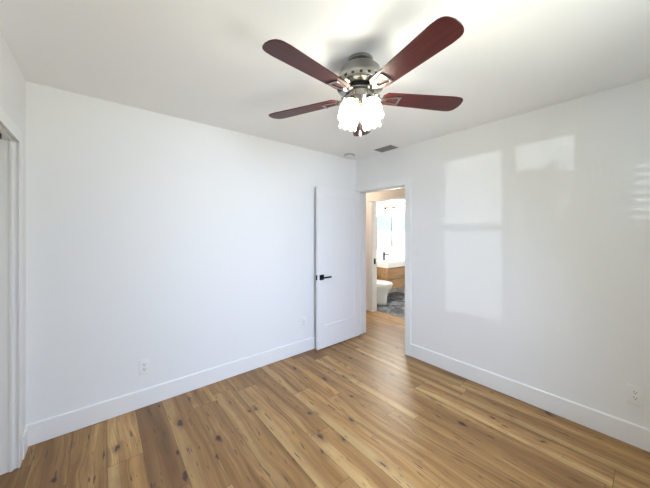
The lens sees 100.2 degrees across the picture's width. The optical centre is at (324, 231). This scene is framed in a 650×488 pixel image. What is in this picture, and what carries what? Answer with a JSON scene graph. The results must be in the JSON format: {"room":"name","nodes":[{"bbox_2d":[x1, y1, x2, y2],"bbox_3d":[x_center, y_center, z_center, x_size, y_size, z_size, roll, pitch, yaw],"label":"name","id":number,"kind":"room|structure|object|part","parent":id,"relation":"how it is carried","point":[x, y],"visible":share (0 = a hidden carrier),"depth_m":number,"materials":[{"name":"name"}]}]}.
{"room":"empty bedroom","nodes":[
{"label":"empty bedroom","id":0,"kind":"room"},
{"bbox_2d":[0,31,25,468],"bbox_3d":[-0.944,0.214,0.448,0.110,2.440,3.450,0,0,-39],"label":"wall","id":1,"kind":"structure","parent":0,"point":[12,81],"depth_m":1.65,"materials":[{"name":"paint"}]},
{"bbox_2d":[0,106,22,474],"bbox_3d":[-1.321,0.408,0.901,0.133,2.052,1.974,0,0,-39],"label":"trim","id":2,"kind":"structure","parent":1,"relation":"attached to","point":[6,141],"depth_m":1.62,"materials":[{"name":"paint"}]},
{"bbox_2d":[23,426,27,459],"bbox_3d":[-0.939,1.361,0.540,0.014,0.143,3.286,0,0,-39],"label":"baseboard","id":3,"kind":"structure","parent":1,"relation":"attached to","point":[25,432],"depth_m":1.74,"materials":[{"name":"paint"}]},
{"bbox_2d":[26,81,355,424],"bbox_3d":[-1.126,0.214,2.611,3.950,2.440,0.120,0,0,-39],"label":"wall","id":4,"kind":"structure","parent":0,"point":[188,247],"depth_m":2.27,"materials":[{"name":"paint"}]},
{"bbox_2d":[139,358,149,375],"bbox_3d":[-1.483,1.109,2.234,0.076,0.124,0.008,0,0,-39],"label":"wall outlet","id":5,"kind":"object","parent":4,"relation":"attached to","point":[144,365],"visible":1,"depth_m":2.23,"materials":[{"name":"white plastic"}]},
{"bbox_2d":[142,362,146,371],"bbox_3d":[-1.481,1.109,2.232,0.034,0.067,0.002,0,0,-39],"label":"receptacle","id":6,"kind":"object","parent":5,"relation":"attached to","point":[144,364],"depth_m":2.23,"materials":[{"name":"white plastic"}]},
{"bbox_2d":[26,336,315,446],"bbox_3d":[-0.776,1.361,2.812,3.154,0.143,0.014,0,0,-39],"label":"baseboard","id":7,"kind":"structure","parent":4,"relation":"attached to","point":[55,426],"depth_m":2.25,"materials":[{"name":"paint"}]},
{"bbox_2d":[301,317,305,327],"bbox_3d":[-0.254,1.084,3.247,0.076,0.124,0.008,0,0,-39],"label":"wall outlet","id":8,"kind":"object","parent":4,"relation":"attached to","point":[303,320],"visible":1,"depth_m":3.24,"materials":[{"name":"white plastic"}]},
{"bbox_2d":[0,0,649,159],"bbox_3d":[0.591,-1.056,2.846,6.900,0.100,5.200,0,0,-39],"label":"ceiling","id":9,"kind":"structure","parent":0,"point":[206,62],"depth_m":1.55,"materials":[{"name":"paint"}]},
{"bbox_2d":[344,153,354,157],"bbox_3d":[0.318,-0.986,3.542,0.138,0.039,0.138,0,0,-39],"label":"smoke detector","id":10,"kind":"object","parent":9,"relation":"attached to","point":[348,155],"visible":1,"depth_m":3.50,"materials":[{"name":"grey plastic"}]},
{"bbox_2d":[262,16,463,136],"bbox_3d":[0.190,-0.769,1.558,1.211,0.473,1.230,0,0,-39],"label":"ceiling fan","id":11,"kind":"object","parent":9,"relation":"hanging from","point":[360,81],"visible":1,"depth_m":1.47,"materials":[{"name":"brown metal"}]},
{"bbox_3d":[-0.141,-0.793,1.768,0.508,0.006,0.140,0,9,27],"label":"blade","id":12,"kind":"part","parent":11,"relation":"part of","materials":[{"name":"brown wood"}]},
{"bbox_3d":[-0.067,-0.793,1.317,0.140,0.006,0.508,13,9,44],"label":"blade","id":13,"kind":"part","parent":11,"relation":"part of","materials":[{"name":"brown wood"}]},
{"bbox_2d":[338,95,358,124],"bbox_3d":[0.141,-0.695,1.540,0.144,0.161,0.112,0,0,-39],"label":"shade","id":14,"kind":"object","parent":11,"relation":"attached to","point":[349,109],"depth_m":1.51,"materials":[{"name":"glass"}]},
{"bbox_2d":[339,117,357,131],"bbox_3d":[0.152,-0.695,1.660,0.112,0.161,0.144,0,0,-39],"label":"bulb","id":15,"kind":"object","parent":11,"relation":"attached to","point":[350,125],"depth_m":1.63,"materials":[{"name":"glass"}]},
{"bbox_3d":[0.265,-0.793,1.978,0.140,0.006,0.508,-9,-1,9],"label":"blade","id":16,"kind":"part","parent":11,"relation":"part of","materials":[{"name":"brown wood"}]},
{"bbox_2d":[361,114,380,130],"bbox_3d":[0.272,-0.695,1.648,0.144,0.161,0.112,0,0,-39],"label":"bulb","id":17,"kind":"object","parent":11,"relation":"attached to","point":[370,123],"depth_m":1.62,"materials":[{"name":"glass"}]},
{"bbox_2d":[362,94,383,124],"bbox_3d":[0.261,-0.695,1.528,0.112,0.161,0.144,0,0,-39],"label":"shade","id":18,"kind":"object","parent":11,"relation":"attached to","point":[372,111],"depth_m":1.51,"materials":[{"name":"glass"}]},
{"bbox_3d":[0.385,-0.793,1.249,0.140,0.006,0.508,10,-5,-27],"label":"blade","id":19,"kind":"part","parent":11,"relation":"part of","materials":[{"name":"brown wood"}]},
{"bbox_3d":[0.590,-0.793,1.657,0.508,0.006,0.140,0,-9,-9],"label":"blade","id":20,"kind":"part","parent":11,"relation":"part of","materials":[{"name":"brown wood"}]},
{"bbox_2d":[371,144,399,151],"bbox_3d":[0.729,-1.000,3.261,0.184,0.011,0.292,0,0,-39],"label":"ceiling vent","id":21,"kind":"object","parent":9,"relation":"in","point":[388,147],"visible":1,"depth_m":3.25,"materials":[{"name":"white plastic"}]},
{"bbox_2d":[0,292,649,487],"bbox_3d":[0.552,1.483,2.814,6.800,0.102,5.200,0,0,-39],"label":"floor","id":22,"kind":"structure","parent":0,"point":[360,411],"depth_m":1.89,"materials":[{"name":"brown wood"}]},
{"bbox_2d":[377,280,392,304],"bbox_3d":[1.050,1.044,5.513,0.400,0.775,0.720,0,0,-39],"label":"toilet","id":23,"kind":"object","parent":22,"relation":"on","point":[383,287],"visible":0.44,"depth_m":5.31,"materials":[{"name":"white ceramic"}]},
{"bbox_3d":[1.108,1.005,5.443,0.376,0.026,0.530,0,0,-39],"label":"lid","id":24,"kind":"part","parent":23,"relation":"part of","materials":[{"name":"white ceramic"}]},
{"bbox_2d":[316,186,359,349],"bbox_3d":[0.191,0.436,3.512,0.752,1.968,0.133,0,0,-40],"label":"door","id":25,"kind":"structure","parent":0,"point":[337,210],"depth_m":3.48,"materials":[{"name":"paint"}]},
{"bbox_3d":[0.009,0.552,3.308,0.147,0.064,0.056,0,0,-40],"label":"handle","id":26,"kind":"part","parent":25,"relation":"part of","materials":[{"name":"black metal"}]},
{"bbox_2d":[366,188,404,302],"bbox_3d":[1.247,0.214,4.488,0.100,2.440,3.500,0,0,-39],"label":"wall","id":27,"kind":"structure","parent":0,"point":[394,193],"depth_m":4.96,"materials":[{"name":"paint"}]},
{"bbox_2d":[369,197,404,311],"bbox_3d":[1.126,0.434,4.635,0.132,2.000,0.870,0,0,-39],"label":"trim","id":28,"kind":"structure","parent":27,"relation":"attached to","point":[373,203],"depth_m":4.90,"materials":[{"name":"paint"}]},
{"bbox_2d":[377,200,395,292],"bbox_3d":[1.097,0.214,6.101,1.720,2.440,0.120,0,0,-39],"label":"wall","id":29,"kind":"structure","parent":0,"point":[391,251],"depth_m":6.36,"materials":[{"name":"paint"}]},
{"bbox_2d":[377,215,392,246],"bbox_3d":[1.359,-0.021,6.221,0.572,0.730,0.027,0,0,-39],"label":"bathroom mirror","id":30,"kind":"object","parent":29,"relation":"attached to","point":[384,222],"visible":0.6,"depth_m":6.23,"materials":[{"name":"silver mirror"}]},
{"bbox_2d":[379,206,395,212],"bbox_3d":[1.420,-0.515,6.197,0.600,0.162,0.141,0,0,-39],"label":"vanity light","id":31,"kind":"object","parent":29,"relation":"attached to","point":[382,208],"visible":1,"depth_m":6.15,"materials":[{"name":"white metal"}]},
{"bbox_2d":[377,266,404,288],"bbox_3d":[1.446,0.973,6.014,0.750,0.443,0.456,0,0,-39],"label":"vanity cabinet","id":32,"kind":"object","parent":29,"relation":"attached to","point":[396,275],"visible":0.47,"depth_m":5.76,"materials":[{"name":"brown wood"}]},
{"bbox_2d":[377,259,404,267],"bbox_3d":[1.449,0.692,6.011,0.766,0.115,0.464,0,0,-39],"label":"sink","id":33,"kind":"object","parent":32,"relation":"in","point":[387,263],"visible":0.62,"depth_m":5.79,"materials":[{"name":"white ceramic"}]},
{"bbox_3d":[1.584,0.865,5.847,0.748,0.226,0.019,0,0,-39],"label":"drawer","id":34,"kind":"part","parent":32,"relation":"part of","materials":[{"name":"brown wood"}]},
{"bbox_3d":[1.584,1.090,5.847,0.748,0.204,0.019,0,0,-39],"label":"drawer","id":35,"kind":"part","parent":32,"relation":"part of","materials":[{"name":"brown wood"}]},
{"bbox_2d":[396,199,404,292],"bbox_3d":[2.430,0.214,5.741,0.120,2.440,2.130,0,0,-39],"label":"wall","id":36,"kind":"structure","parent":0,"point":[400,254],"depth_m":6.47,"materials":[{"name":"paint"}]},
{"bbox_2d":[400,210,404,249],"bbox_3d":[2.028,-0.041,6.221,0.050,0.950,0.680,0,0,-39],"label":"window","id":37,"kind":"structure","parent":36,"relation":"in","point":[402,233],"depth_m":6.45,"materials":[{"name":"paint"}]},
{"bbox_3d":[2.026,0.211,6.219,0.005,0.395,0.630,0,0,-39],"label":"pane","id":38,"kind":"part","parent":37,"relation":"part of","materials":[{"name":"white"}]},
{"bbox_2d":[356,78,649,428],"bbox_3d":[1.035,0.214,3.212,0.150,2.440,5.200,0,0,-39],"label":"wall","id":39,"kind":"structure","parent":0,"point":[530,230],"depth_m":2.21,"materials":[{"name":"paint"}]},
{"bbox_2d":[355,177,410,355],"bbox_3d":[0.763,0.400,3.542,0.182,2.068,0.921,0,0,-39],"label":"trim","id":40,"kind":"structure","parent":39,"relation":"attached to","point":[405,183],"depth_m":3.32,"materials":[{"name":"paint"}]},
{"bbox_2d":[411,344,649,451],"bbox_3d":[1.761,1.361,2.202,0.014,0.143,2.417,0,0,-39],"label":"baseboard","id":41,"kind":"structure","parent":39,"relation":"attached to","point":[633,434],"depth_m":2.18,"materials":[{"name":"paint"}]},
{"bbox_2d":[627,384,643,406],"bbox_3d":[2.079,1.094,1.820,0.008,0.124,0.076,0,0,-39],"label":"wall outlet","id":42,"kind":"object","parent":39,"relation":"attached to","point":[635,394],"visible":1,"depth_m":1.82,"materials":[{"name":"white plastic"}]},
{"bbox_2d":[632,390,638,400],"bbox_3d":[2.077,1.094,1.819,0.002,0.067,0.034,0,0,-39],"label":"receptacle","id":43,"kind":"object","parent":42,"relation":"attached to","point":[635,393],"depth_m":1.82,"materials":[{"name":"white plastic"}]}
]}

